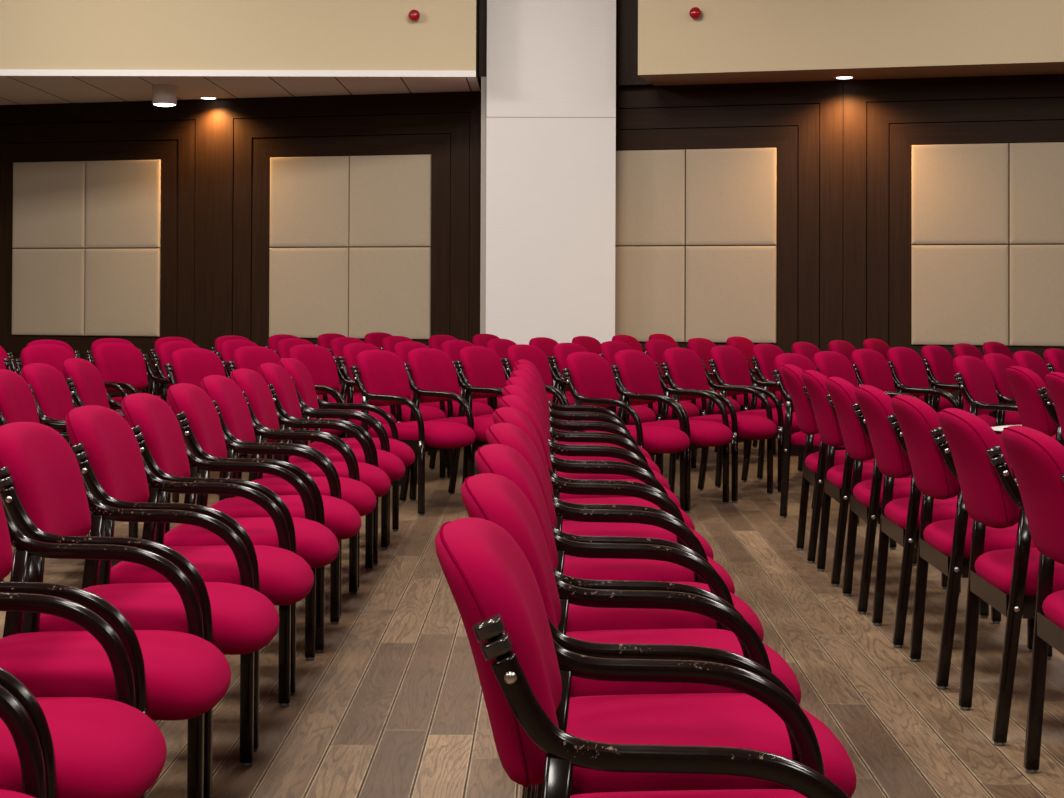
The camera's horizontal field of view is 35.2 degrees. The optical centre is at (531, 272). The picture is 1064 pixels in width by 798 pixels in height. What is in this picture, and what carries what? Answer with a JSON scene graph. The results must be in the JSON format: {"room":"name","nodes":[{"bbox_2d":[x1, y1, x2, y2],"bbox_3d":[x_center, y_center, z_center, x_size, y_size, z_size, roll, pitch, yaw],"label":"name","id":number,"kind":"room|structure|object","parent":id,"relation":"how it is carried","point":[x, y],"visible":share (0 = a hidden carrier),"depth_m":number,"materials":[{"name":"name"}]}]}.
{"room":"assembly chamber","nodes":[
{"label":"assembly chamber","id":0,"kind":"room"},
{"bbox_2d":[0,0,480,104],"bbox_3d":[-3.633,-2.205,14.577,6.413,1.340,2.611,0,-1,1],"label":"ceiling","id":1,"kind":"structure","parent":0,"point":[34,34],"depth_m":13.26,"materials":[{"name":"paint"}]},
{"bbox_2d":[152,84,176,106],"bbox_3d":[-3.034,-1.458,13.854,0.200,0.170,0.200,0,-1,1],"label":"recessed light","id":2,"kind":"object","parent":1,"relation":"in","point":[164,95],"visible":1,"depth_m":13.77,"materials":[{"name":"white metal"}]},
{"bbox_2d":[0,69,475,76],"bbox_3d":[-3.649,-1.577,13.250,6.413,0.050,0.025,0,-1,1],"label":"trim","id":3,"kind":"structure","parent":1,"relation":"attached to","point":[3,72],"depth_m":13.22,"materials":[{"name":"white paint"}]},
{"bbox_2d":[0,438,1063,797],"bbox_3d":[0.060,1.220,6.139,14.000,0.001,19.311,0,-1,1],"label":"floor","id":4,"kind":"structure","parent":0,"point":[392,705],"depth_m":4.97,"materials":[{"name":"brown wood"}]},
{"bbox_2d":[0,685,46,797],"bbox_3d":[-0.916,0.741,2.155,0.635,0.839,0.497,0,-1,0],"label":"armchair","id":5,"kind":"object","parent":4,"relation":"on","point":[13,714],"visible":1,"depth_m":2.37,"materials":[{"name":"fabric"}]},
{"bbox_2d":[0,369,137,580],"bbox_3d":[-1.819,0.799,6.573,0.635,0.839,0.497,0,-1,-1],"label":"armchair","id":6,"kind":"object","parent":4,"relation":"on","point":[17,402],"visible":0.23,"depth_m":6.59,"materials":[{"name":"red fabric"}]},
{"bbox_2d":[13,344,127,446],"bbox_3d":[-2.658,0.841,9.760,0.635,0.839,0.497,0,-1,32],"label":"armchair","id":7,"kind":"object","parent":4,"relation":"on","point":[53,355],"visible":0.17,"depth_m":9.86,"materials":[{"name":"red fabric"}]},
{"bbox_2d":[21,363,129,537],"bbox_3d":[-1.843,0.807,7.144,0.635,0.839,0.497,0,-1,2],"label":"armchair","id":8,"kind":"object","parent":4,"relation":"on","point":[53,398],"visible":0.32,"depth_m":7.09,"materials":[{"name":"red fabric"}]},
{"bbox_2d":[0,593,166,797],"bbox_3d":[-0.915,0.748,2.684,0.635,0.839,0.497,0,-1,1],"label":"armchair","id":9,"kind":"object","parent":4,"relation":"on","point":[91,747],"visible":0.85,"depth_m":2.62,"materials":[{"name":"red fabric"}]},
{"bbox_2d":[0,495,230,797],"bbox_3d":[-0.911,0.756,3.255,0.635,0.839,0.497,0,-1,2],"label":"armchair","id":10,"kind":"object","parent":4,"relation":"on","point":[177,675],"visible":0.84,"depth_m":3.17,"materials":[{"name":"red fabric"}]},
{"bbox_2d":[62,358,172,533],"bbox_3d":[-1.837,0.816,7.728,0.635,0.839,0.497,0,-1,1],"label":"armchair","id":11,"kind":"object","parent":4,"relation":"on","point":[85,383],"visible":0.33,"depth_m":7.65,"materials":[{"name":"red fabric"}]},
{"bbox_2d":[85,338,170,405],"bbox_3d":[-2.626,0.861,11.188,0.635,0.839,0.497,0,-1,33],"label":"armchair","id":12,"kind":"object","parent":4,"relation":"on","point":[104,340],"visible":0.13,"depth_m":11.26,"materials":[{"name":"red fabric"}]},
{"bbox_2d":[86,342,170,410],"bbox_3d":[-2.344,0.848,10.160,0.635,0.839,0.497,0,-1,32],"label":"armchair","id":13,"kind":"object","parent":4,"relation":"on","point":[124,365],"visible":0.46,"depth_m":10.27,"materials":[{"name":"red fabric"}]},
{"bbox_2d":[0,422,278,797],"bbox_3d":[-0.901,0.764,3.824,0.635,0.839,0.497,0,-1,2],"label":"armchair","id":14,"kind":"object","parent":4,"relation":"on","point":[46,494],"visible":0.73,"depth_m":3.74,"materials":[{"name":"red fabric"}]},
{"bbox_2d":[151,341,199,402],"bbox_3d":[-2.038,0.855,10.550,0.635,0.839,0.497,0,-1,32],"label":"armchair","id":15,"kind":"object","parent":4,"relation":"on","point":[165,349],"visible":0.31,"depth_m":10.51,"materials":[{"name":"red fabric"}]},
{"bbox_2d":[65,405,313,751],"bbox_3d":[-0.896,0.772,4.411,0.635,0.839,0.497,0,-1,2],"label":"armchair","id":16,"kind":"object","parent":4,"relation":"on","point":[105,447],"visible":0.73,"depth_m":4.31,"materials":[{"name":"red fabric"}]},
{"bbox_2d":[163,348,275,502],"bbox_3d":[-1.659,0.837,9.172,0.635,0.839,0.497,0,-1,30],"label":"armchair","id":17,"kind":"object","parent":4,"relation":"on","point":[186,365],"visible":0.34,"depth_m":9.22,"materials":[{"name":"red fabric"}]},
{"bbox_2d":[121,393,338,695],"bbox_3d":[-0.895,0.780,4.990,0.635,0.839,0.497,0,-1,0],"label":"armchair","id":18,"kind":"object","parent":4,"relation":"on","point":[156,428],"visible":0.59,"depth_m":4.88,"materials":[{"name":"red fabric"}]},
{"bbox_2d":[215,340,312,458],"bbox_3d":[-1.723,0.862,10.951,0.635,0.839,0.497,0,-1,31],"label":"armchair","id":19,"kind":"object","parent":4,"relation":"on","point":[226,349],"visible":0.1,"depth_m":10.95,"materials":[{"name":"red fabric"}]},
{"bbox_2d":[167,383,361,652],"bbox_3d":[-0.885,0.789,5.562,0.635,0.839,0.497,0,-1,-1],"label":"armchair","id":20,"kind":"object","parent":4,"relation":"on","point":[197,416],"visible":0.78,"depth_m":5.43,"materials":[{"name":"red fabric"}]},
{"bbox_2d":[226,346,342,478],"bbox_3d":[-1.387,0.843,9.549,0.635,0.839,0.497,0,-1,31],"label":"armchair","id":21,"kind":"object","parent":4,"relation":"on","point":[248,357],"visible":0.23,"depth_m":9.59,"materials":[{"name":"red fabric"}]},
{"bbox_2d":[200,375,376,616],"bbox_3d":[-0.889,0.797,6.138,0.635,0.839,0.497,0,-1,1],"label":"armchair","id":22,"kind":"object","parent":4,"relation":"on","point":[231,405],"visible":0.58,"depth_m":6.09,"materials":[{"name":"red fabric"}]},
{"bbox_2d":[230,368,390,589],"bbox_3d":[-0.883,0.805,6.701,0.635,0.839,0.497,0,-1,1],"label":"armchair","id":23,"kind":"object","parent":4,"relation":"on","point":[257,393],"visible":0.49,"depth_m":6.67,"materials":[{"name":"red fabric"}]},
{"bbox_2d":[275,338,361,409],"bbox_3d":[-1.411,0.868,11.347,0.635,0.839,0.497,0,-1,32],"label":"armchair","id":24,"kind":"object","parent":4,"relation":"on","point":[283,346],"visible":0.12,"depth_m":11.32,"materials":[{"name":"red fabric"}]},
{"bbox_2d":[258,363,405,565],"bbox_3d":[-0.868,0.813,7.279,0.635,0.839,0.497,0,-1,0],"label":"armchair","id":25,"kind":"object","parent":4,"relation":"on","point":[281,385],"visible":0.57,"depth_m":7.17,"materials":[{"name":"red fabric"}]},
{"bbox_2d":[288,344,396,485],"bbox_3d":[-1.124,0.849,9.913,0.635,0.839,0.497,0,-1,32],"label":"armchair","id":26,"kind":"object","parent":4,"relation":"on","point":[324,369],"visible":0.38,"depth_m":10.02,"materials":[{"name":"red fabric"}]},
{"bbox_2d":[279,358,414,544],"bbox_3d":[-0.866,0.821,7.857,0.635,0.839,0.497,0,-1,0],"label":"armchair","id":27,"kind":"object","parent":4,"relation":"on","point":[300,375],"visible":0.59,"depth_m":7.83,"materials":[{"name":"red fabric"}]},
{"bbox_2d":[327,337,420,402],"bbox_3d":[-1.099,0.875,11.743,0.635,0.839,0.497,0,-1,33],"label":"armchair","id":28,"kind":"object","parent":4,"relation":"on","point":[336,344],"visible":0.1,"depth_m":11.75,"materials":[{"name":"red fabric"}]},
{"bbox_2d":[337,343,445,485],"bbox_3d":[-0.850,0.856,10.295,0.635,0.839,0.497,0,-1,31],"label":"armchair","id":29,"kind":"object","parent":4,"relation":"on","point":[349,351],"visible":0.35,"depth_m":10.23,"materials":[{"name":"red fabric"}]},
{"bbox_2d":[350,350,475,515],"bbox_3d":[-0.625,0.838,8.964,0.635,0.839,0.497,0,-1,32],"label":"armchair","id":30,"kind":"object","parent":4,"relation":"on","point":[381,376],"visible":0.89,"depth_m":8.87,"materials":[{"name":"red fabric"}]},
{"bbox_2d":[393,341,493,478],"bbox_3d":[-0.565,0.862,10.691,0.635,0.839,0.497,0,-1,31],"label":"armchair","id":31,"kind":"object","parent":4,"relation":"on","point":[401,349],"visible":0.21,"depth_m":10.61,"materials":[{"name":"red fabric"}]},
{"bbox_2d":[404,348,502,500],"bbox_3d":[-0.379,0.844,9.315,0.635,0.839,0.497,0,-1,33],"label":"armchair","id":32,"kind":"object","parent":4,"relation":"on","point":[432,369],"visible":0.71,"depth_m":9.32,"materials":[{"name":"red fabric"}]},
{"bbox_2d":[440,340,499,467],"bbox_3d":[-0.286,0.869,11.077,0.635,0.839,0.497,0,-1,33],"label":"armchair","id":33,"kind":"object","parent":4,"relation":"on","point":[452,348],"visible":0.1,"depth_m":11.08,"materials":[{"name":"red fabric"}]},
{"bbox_2d":[455,346,568,484],"bbox_3d":[-0.105,0.850,9.706,0.635,0.839,0.497,0,-1,31],"label":"armchair","id":34,"kind":"object","parent":4,"relation":"on","point":[477,366],"visible":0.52,"depth_m":9.76,"materials":[{"name":"red fabric"}]},
{"bbox_2d":[486,338,573,404],"bbox_3d":[0.005,0.875,11.483,0.635,0.839,0.497,0,-1,30],"label":"armchair","id":35,"kind":"object","parent":4,"relation":"on","point":[500,346],"visible":0.09,"depth_m":11.51,"materials":[{"name":"red fabric"}]},
{"bbox_2d":[502,344,610,431],"bbox_3d":[0.164,0.857,10.090,0.635,0.839,0.497,0,-1,33],"label":"armchair","id":36,"kind":"object","parent":4,"relation":"on","point":[514,353],"visible":0.33,"depth_m":10.24,"materials":[{"name":"red fabric"}]},
{"bbox_2d":[529,337,618,399],"bbox_3d":[0.298,0.882,11.890,0.635,0.839,0.497,0,-1,31],"label":"armchair","id":37,"kind":"object","parent":4,"relation":"on","point":[545,344],"visible":0.1,"depth_m":11.97,"materials":[{"name":"red fabric"}]},
{"bbox_2d":[515,359,651,459],"bbox_3d":[0.237,0.824,7.773,0.635,0.839,0.497,0,-1,1],"label":"armchair","id":38,"kind":"object","parent":4,"relation":"on","point":[587,409],"visible":0.23,"depth_m":7.91,"materials":[{"name":"red fabric"}]},
{"bbox_2d":[513,364,660,473],"bbox_3d":[0.235,0.816,7.211,0.635,0.839,0.497,0,-1,0],"label":"armchair","id":39,"kind":"object","parent":4,"relation":"on","point":[557,416],"visible":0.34,"depth_m":7.17,"materials":[{"name":"red fabric"}]},
{"bbox_2d":[510,370,669,489],"bbox_3d":[0.230,0.808,6.656,0.635,0.839,0.497,0,-1,0],"label":"armchair","id":40,"kind":"object","parent":4,"relation":"on","point":[613,430],"visible":0.29,"depth_m":6.58,"materials":[{"name":"red fabric"}]},
{"bbox_2d":[506,377,680,508],"bbox_3d":[0.221,0.800,6.089,0.635,0.839,0.497,0,-1,1],"label":"armchair","id":41,"kind":"object","parent":4,"relation":"on","point":[552,435],"visible":0.3,"depth_m":6.19,"materials":[{"name":"red fabric"}]},
{"bbox_2d":[502,385,694,529],"bbox_3d":[0.217,0.792,5.533,0.635,0.839,0.497,0,-1,0],"label":"armchair","id":42,"kind":"object","parent":4,"relation":"on","point":[553,449],"visible":0.23,"depth_m":5.57,"materials":[{"name":"red fabric"}]},
{"bbox_2d":[549,343,655,460],"bbox_3d":[0.448,0.863,10.496,0.635,0.839,0.497,0,-1,33],"label":"armchair","id":43,"kind":"object","parent":4,"relation":"on","point":[560,351],"visible":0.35,"depth_m":10.44,"materials":[{"name":"red fabric"}]},
{"bbox_2d":[499,395,713,558],"bbox_3d":[0.218,0.784,4.973,0.635,0.839,0.497,0,-1,0],"label":"armchair","id":44,"kind":"object","parent":4,"relation":"on","point":[514,401],"visible":0.35,"depth_m":4.89,"materials":[{"name":"red fabric"}]},
{"bbox_2d":[493,407,734,593],"bbox_3d":[0.212,0.777,4.415,0.635,0.839,0.497,0,-1,0],"label":"armchair","id":45,"kind":"object","parent":4,"relation":"on","point":[577,567],"visible":0.28,"depth_m":4.27,"materials":[{"name":"red fabric"}]},
{"bbox_2d":[486,423,763,797],"bbox_3d":[0.210,0.769,3.853,0.635,0.839,0.497,0,-1,1],"label":"armchair","id":46,"kind":"object","parent":4,"relation":"on","point":[580,618],"visible":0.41,"depth_m":3.70,"materials":[{"name":"red fabric"}]},
{"bbox_2d":[561,352,689,512],"bbox_3d":[0.494,0.839,8.730,0.635,0.839,0.497,0,-1,33],"label":"armchair","id":47,"kind":"object","parent":4,"relation":"on","point":[589,377],"visible":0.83,"depth_m":8.73,"materials":[{"name":"red fabric"}]},
{"bbox_2d":[475,444,800,797],"bbox_3d":[0.204,0.761,3.291,0.635,0.839,0.497,0,-1,1],"label":"armchair","id":48,"kind":"object","parent":4,"relation":"on","point":[499,459],"visible":0.41,"depth_m":3.26,"materials":[{"name":"red fabric"}]},
{"bbox_2d":[435,517,849,797],"bbox_3d":[0.191,0.745,2.166,0.635,0.839,0.497,0,-1,1],"label":"armchair","id":49,"kind":"object","parent":4,"relation":"on","point":[525,676],"visible":1,"depth_m":2.00,"materials":[{"name":"red fabric"}]},
{"bbox_2d":[599,341,698,475],"bbox_3d":[0.764,0.871,10.947,0.635,0.839,0.497,0,-1,33],"label":"armchair","id":50,"kind":"object","parent":4,"relation":"on","point":[608,349],"visible":0.17,"depth_m":10.91,"materials":[{"name":"red fabric"}]},
{"bbox_2d":[461,473,856,797],"bbox_3d":[0.201,0.753,2.731,0.635,0.839,0.497,0,-1,1],"label":"armchair","id":51,"kind":"object","parent":4,"relation":"on","point":[738,720],"visible":0.62,"depth_m":2.63,"materials":[{"name":"red fabric"}]},
{"bbox_2d":[613,350,732,512],"bbox_3d":[0.764,0.845,9.122,0.635,0.839,0.497,0,-1,33],"label":"armchair","id":52,"kind":"object","parent":4,"relation":"on","point":[636,372],"visible":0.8,"depth_m":9.13,"materials":[{"name":"red fabric"}]},
{"bbox_2d":[644,339,739,461],"bbox_3d":[1.089,0.879,11.410,0.635,0.839,0.497,0,-1,33],"label":"armchair","id":53,"kind":"object","parent":4,"relation":"on","point":[655,348],"visible":0.25,"depth_m":11.38,"materials":[{"name":"red fabric"}]},
{"bbox_2d":[660,347,777,502],"bbox_3d":[1.069,0.853,9.562,0.635,0.839,0.497,0,-1,33],"label":"armchair","id":54,"kind":"object","parent":4,"relation":"on","point":[683,369],"visible":0.88,"depth_m":9.53,"materials":[{"name":"red fabric"}]},
{"bbox_2d":[687,338,775,459],"bbox_3d":[1.425,0.887,11.891,0.635,0.839,0.497,0,-1,32],"label":"armchair","id":55,"kind":"object","parent":4,"relation":"on","point":[702,347],"visible":0.23,"depth_m":11.89,"materials":[{"name":"red fabric"}]},
{"bbox_2d":[726,336,783,447],"bbox_3d":[1.758,0.895,12.365,0.635,0.839,0.497,0,-1,33],"label":"armchair","id":56,"kind":"object","parent":4,"relation":"on","point":[743,344],"visible":0.16,"depth_m":12.46,"materials":[{"name":"red fabric"}]},
{"bbox_2d":[708,345,812,492],"bbox_3d":[1.386,0.860,10.021,0.635,0.839,0.497,0,-1,32],"label":"armchair","id":57,"kind":"object","parent":4,"relation":"on","point":[729,366],"visible":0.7,"depth_m":9.98,"materials":[{"name":"red fabric"}]},
{"bbox_2d":[750,343,784,479],"bbox_3d":[1.698,0.868,10.472,0.635,0.839,0.497,0,-1,33],"label":"armchair","id":58,"kind":"object","parent":4,"relation":"on","point":[764,354],"visible":0.32,"depth_m":10.43,"materials":[{"name":"red fabric"}]},
{"bbox_2d":[792,342,820,471],"bbox_3d":[2.019,0.875,10.939,0.635,0.839,0.497,0,-1,30],"label":"armchair","id":59,"kind":"object","parent":4,"relation":"on","point":[807,349],"visible":0.09,"depth_m":10.97,"materials":[{"name":"red fabric"}]},
{"bbox_2d":[771,353,858,525],"bbox_3d":[1.572,0.842,8.645,0.635,0.839,0.497,0,-1,35],"label":"armchair","id":60,"kind":"object","parent":4,"relation":"on","point":[794,444],"visible":0.31,"depth_m":8.58,"materials":[{"name":"red fabric"}]},
{"bbox_2d":[781,364,916,565],"bbox_3d":[1.411,0.822,7.337,0.635,0.839,0.497,0,-1,2],"label":"armchair","id":61,"kind":"object","parent":4,"relation":"on","point":[814,464],"visible":0.47,"depth_m":7.20,"materials":[{"name":"red fabric"}]},
{"bbox_2d":[813,351,909,508],"bbox_3d":[1.837,0.848,9.023,0.635,0.839,0.497,0,-1,35],"label":"armchair","id":62,"kind":"object","parent":4,"relation":"on","point":[829,363],"visible":0.23,"depth_m":9.15,"materials":[{"name":"red fabric"}]},
{"bbox_2d":[828,340,918,397],"bbox_3d":[2.342,0.883,11.405,0.635,0.839,0.497,0,-1,31],"label":"armchair","id":63,"kind":"object","parent":4,"relation":"on","point":[845,348],"visible":0.14,"depth_m":11.48,"materials":[{"name":"red fabric"}]},
{"bbox_2d":[801,370,947,589],"bbox_3d":[1.408,0.814,6.768,0.635,0.839,0.497,0,-1,1],"label":"armchair","id":64,"kind":"object","parent":4,"relation":"on","point":[837,479],"visible":0.44,"depth_m":6.63,"materials":[{"name":"red fabric"}]},
{"bbox_2d":[851,349,960,408],"bbox_3d":[2.121,0.855,9.429,0.635,0.839,0.497,0,-1,35],"label":"armchair","id":65,"kind":"object","parent":4,"relation":"on","point":[872,368],"visible":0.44,"depth_m":9.54,"materials":[{"name":"red fabric"}]},
{"bbox_2d":[825,377,988,617],"bbox_3d":[1.404,0.806,6.188,0.635,0.839,0.497,0,-1,2],"label":"armchair","id":66,"kind":"object","parent":4,"relation":"on","point":[866,496],"visible":0.52,"depth_m":6.04,"materials":[{"name":"red fabric"}]},
{"bbox_2d":[863,338,953,411],"bbox_3d":[2.673,0.891,11.884,0.635,0.839,0.497,0,-1,33],"label":"armchair","id":67,"kind":"object","parent":4,"relation":"on","point":[878,345],"visible":0.16,"depth_m":11.89,"materials":[{"name":"red fabric"}]},
{"bbox_2d":[887,347,995,426],"bbox_3d":[2.414,0.862,9.846,0.635,0.839,0.497,0,-1,36],"label":"armchair","id":68,"kind":"object","parent":4,"relation":"on","point":[909,369],"visible":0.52,"depth_m":9.94,"materials":[{"name":"red fabric"}]},
{"bbox_2d":[854,385,1034,651],"bbox_3d":[1.404,0.798,5.621,0.635,0.839,0.497,0,-1,1],"label":"armchair","id":69,"kind":"object","parent":4,"relation":"on","point":[900,517],"visible":0.44,"depth_m":5.48,"materials":[{"name":"red fabric"}]},
{"bbox_2d":[891,395,1051,689],"bbox_3d":[1.406,0.790,5.050,0.635,0.839,0.497,0,-1,1],"label":"armchair","id":70,"kind":"object","parent":4,"relation":"on","point":[943,544],"visible":0.62,"depth_m":4.90,"materials":[{"name":"red fabric"}]},
{"bbox_2d":[921,345,1021,424],"bbox_3d":[2.715,0.869,10.276,0.635,0.839,0.497,0,-1,33],"label":"armchair","id":71,"kind":"object","parent":4,"relation":"on","point":[938,361],"visible":0.34,"depth_m":10.28,"materials":[{"name":"red fabric"}]},
{"bbox_2d":[938,408,1063,745],"bbox_3d":[1.403,0.781,4.438,0.635,0.839,0.497,0,-1,1],"label":"armchair","id":72,"kind":"object","parent":4,"relation":"on","point":[1006,580],"visible":0.92,"depth_m":4.29,"materials":[{"name":"red fabric"}]},
{"bbox_2d":[953,355,1055,455],"bbox_3d":[2.437,0.841,8.393,0.635,0.839,0.497,0,-1,33],"label":"armchair","id":73,"kind":"object","parent":4,"relation":"on","point":[976,384],"visible":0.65,"depth_m":8.40,"materials":[{"name":"red fabric"}]},
{"bbox_2d":[982,353,1055,425],"bbox_3d":[2.688,0.848,8.772,0.635,0.839,0.497,0,-1,34],"label":"armchair","id":74,"kind":"object","parent":4,"relation":"on","point":[997,363],"visible":0.2,"depth_m":8.77,"materials":[{"name":"red fabric"}]},
{"bbox_2d":[1001,425,1063,773],"bbox_3d":[1.403,0.773,3.826,0.635,0.839,0.497,0,-1,2],"label":"armchair","id":75,"kind":"object","parent":4,"relation":"on","point":[1036,459],"visible":1,"depth_m":3.83,"materials":[{"name":"red fabric"}]},
{"bbox_2d":[1006,366,1063,445],"bbox_3d":[2.378,0.825,7.240,0.635,0.839,0.497,0,-1,2],"label":"armchair","id":76,"kind":"object","parent":4,"relation":"on","point":[1036,410],"visible":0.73,"depth_m":7.10,"materials":[{"name":"red fabric"}]},
{"bbox_2d":[1013,351,1057,424],"bbox_3d":[2.972,0.855,9.203,0.635,0.839,0.497,0,-1,34],"label":"armchair","id":77,"kind":"object","parent":4,"relation":"on","point":[1030,360],"visible":0.22,"depth_m":9.31,"materials":[{"name":"red fabric"}]},
{"bbox_2d":[1044,348,1063,372],"bbox_3d":[3.289,0.863,9.684,0.635,0.839,0.497,0,-1,33],"label":"armchair","id":78,"kind":"object","parent":4,"relation":"on","point":[1054,357],"visible":0.45,"depth_m":9.68,"materials":[{"name":"red fabric"}]},
{"bbox_2d":[1045,372,1063,439],"bbox_3d":[2.372,0.817,6.657,0.635,0.839,0.497,0,-1,3],"label":"armchair","id":79,"kind":"object","parent":4,"relation":"on","point":[1054,380],"visible":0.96,"depth_m":6.66,"materials":[{"name":"red fabric"}]},
{"bbox_2d":[6,97,1063,437],"bbox_3d":[0.166,-0.768,14.069,14.800,4.200,0.122,0,-1,15],"label":"wall","id":80,"kind":"structure","parent":0,"point":[111,396],"depth_m":13.70,"materials":[{"name":"brown wood"}]},
{"bbox_2d":[12,249,84,335],"bbox_3d":[-4.378,0.176,15.195,0.736,0.784,0.047,0,-1,15],"label":"wall tile","id":81,"kind":"structure","parent":80,"relation":"attached to","point":[48,285],"depth_m":15.17,"materials":[{"name":"beige fabric"}]},
{"bbox_2d":[12,161,85,247],"bbox_3d":[-4.375,-0.613,15.206,0.736,0.784,0.047,0,-1,15],"label":"wall tile","id":82,"kind":"structure","parent":80,"relation":"attached to","point":[49,198],"depth_m":15.18,"materials":[{"name":"beige fabric"}]},
{"bbox_2d":[0,99,213,395],"bbox_3d":[-4.019,-0.218,15.101,2.533,2.630,0.052,0,-1,15],"label":"trim","id":83,"kind":"structure","parent":80,"relation":"attached to","point":[184,147],"depth_m":14.92,"materials":[{"name":"brown wood"}]},
{"bbox_2d":[85,248,160,336],"bbox_3d":[-3.662,0.176,15.002,0.736,0.784,0.047,0,-1,15],"label":"wall tile","id":84,"kind":"structure","parent":80,"relation":"attached to","point":[123,285],"depth_m":14.98,"materials":[{"name":"beige fabric"}]},
{"bbox_2d":[85,160,160,247],"bbox_3d":[-3.659,-0.613,15.013,0.736,0.784,0.047,0,-1,15],"label":"wall tile","id":85,"kind":"structure","parent":80,"relation":"attached to","point":[123,197],"depth_m":14.99,"materials":[{"name":"beige fabric"}]},
{"bbox_2d":[269,248,348,337],"bbox_3d":[-1.931,0.176,14.534,0.736,0.784,0.047,0,-1,15],"label":"wall tile","id":86,"kind":"structure","parent":80,"relation":"attached to","point":[309,287],"depth_m":14.51,"materials":[{"name":"beige fabric"}]},
{"bbox_2d":[270,156,349,246],"bbox_3d":[-1.928,-0.613,14.546,0.736,0.784,0.047,0,-1,15],"label":"wall tile","id":87,"kind":"structure","parent":80,"relation":"attached to","point":[310,196],"depth_m":14.52,"materials":[{"name":"beige fabric"}]},
{"bbox_2d":[213,91,480,383],"bbox_3d":[-1.573,-0.218,14.441,2.533,2.630,0.053,0,-1,15],"label":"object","id":88,"kind":"structure","parent":80,"relation":"attached to","point":[243,147],"depth_m":14.46,"materials":[{"name":"brown wood"}]},
{"bbox_2d":[349,247,431,339],"bbox_3d":[-1.216,0.176,14.341,0.736,0.784,0.047,0,-1,15],"label":"wall tile","id":89,"kind":"structure","parent":80,"relation":"attached to","point":[390,287],"depth_m":14.31,"materials":[{"name":"beige fabric"}]},
{"bbox_2d":[349,154,431,246],"bbox_3d":[-1.213,-0.613,14.353,0.736,0.784,0.047,0,-1,15],"label":"wall tile","id":90,"kind":"structure","parent":80,"relation":"attached to","point":[390,201],"depth_m":14.33,"materials":[{"name":"beige fabric"}]},
{"bbox_2d":[479,0,486,80],"bbox_3d":[-0.395,-2.238,13.963,0.071,1.268,0.410,0,-1,1],"label":"trim","id":91,"kind":"structure","parent":80,"relation":"attached to","point":[482,3],"depth_m":13.75,"materials":[{"name":"brown wood"}]},
{"bbox_2d":[480,77,486,333],"bbox_3d":[-0.393,-0.137,13.933,0.052,2.930,0.410,0,-1,1],"label":"trim","id":92,"kind":"structure","parent":80,"relation":"attached to","point":[483,79],"depth_m":13.73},
{"bbox_2d":[616,0,653,86],"bbox_3d":[0.808,-2.200,13.773,0.396,1.340,0.160,0,-1,15],"label":"trim","id":93,"kind":"structure","parent":80,"relation":"attached to","point":[627,75],"depth_m":13.69,"materials":[{"name":"brown wood"}]},
{"bbox_2d":[615,246,685,341],"bbox_3d":[0.893,0.176,13.772,0.736,0.784,0.047,0,-1,15],"label":"wall tile","id":94,"kind":"structure","parent":80,"relation":"attached to","point":[650,281],"depth_m":13.73,"materials":[{"name":"beige fabric"}]},
{"bbox_2d":[615,149,685,245],"bbox_3d":[0.896,-0.613,13.784,0.736,0.784,0.047,0,-1,15],"label":"wall tile","id":95,"kind":"structure","parent":80,"relation":"attached to","point":[650,194],"depth_m":13.74,"materials":[{"name":"beige fabric"}]},
{"bbox_2d":[616,80,842,385],"bbox_3d":[1.251,-0.218,13.679,2.533,2.630,0.053,0,-1,15],"label":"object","id":96,"kind":"structure","parent":80,"relation":"attached to","point":[810,240],"depth_m":13.46,"materials":[{"name":"brown wood"}]},
{"bbox_2d":[685,246,776,342],"bbox_3d":[1.608,0.176,13.579,0.736,0.784,0.047,0,-1,15],"label":"wall tile","id":97,"kind":"structure","parent":80,"relation":"attached to","point":[731,291],"depth_m":13.55,"materials":[{"name":"beige fabric"}]},
{"bbox_2d":[686,148,776,245],"bbox_3d":[1.611,-0.613,13.590,0.736,0.784,0.047,0,-1,15],"label":"wall panel","id":98,"kind":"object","parent":80,"relation":"attached to","point":[731,194],"depth_m":13.56,"materials":[{"name":"beige fabric"}]},
{"bbox_2d":[843,74,1063,407],"bbox_3d":[3.702,-0.218,13.018,2.533,2.630,0.052,0,-1,15],"label":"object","id":99,"kind":"structure","parent":80,"relation":"attached to","point":[876,152],"depth_m":13.24,"materials":[{"name":"brown wood"}]},
{"bbox_2d":[911,245,1008,345],"bbox_3d":[3.343,0.176,13.111,0.736,0.784,0.047,0,-1,15],"label":"wall panel","id":100,"kind":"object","parent":80,"relation":"attached to","point":[960,293],"depth_m":13.09,"materials":[{"name":"beige fabric"}]},
{"bbox_2d":[911,143,1008,244],"bbox_3d":[3.346,-0.613,13.122,0.736,0.784,0.047,0,-1,15],"label":"wall panel","id":101,"kind":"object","parent":80,"relation":"attached to","point":[960,192],"depth_m":13.10,"materials":[{"name":"beige fabric"}]},
{"bbox_2d":[1009,245,1063,345],"bbox_3d":[4.059,0.176,12.918,0.736,0.784,0.047,0,-1,15],"label":"wall tile","id":102,"kind":"structure","parent":80,"relation":"attached to","point":[1036,272],"depth_m":12.94,"materials":[{"name":"beige fabric"}]},
{"bbox_2d":[1009,142,1063,243],"bbox_3d":[4.061,-0.613,12.929,0.736,0.784,0.047,0,-1,15],"label":"wall tile","id":103,"kind":"structure","parent":80,"relation":"attached to","point":[1036,170],"depth_m":12.95,"materials":[{"name":"beige fabric"}]},
{"bbox_2d":[486,0,615,383],"bbox_3d":[0.155,-0.771,13.828,1.041,4.200,0.633,0,-1,1],"label":"wall column","id":104,"kind":"structure","parent":0,"point":[551,127],"depth_m":13.51,"materials":[{"name":"white paint"}]},
{"bbox_2d":[638,0,1063,85],"bbox_3d":[4.015,-2.204,12.607,6.404,1.340,0.740,0,-1,15],"label":"ceiling","id":105,"kind":"structure","parent":0,"point":[731,41],"depth_m":12.70,"materials":[{"name":"beige paint"}]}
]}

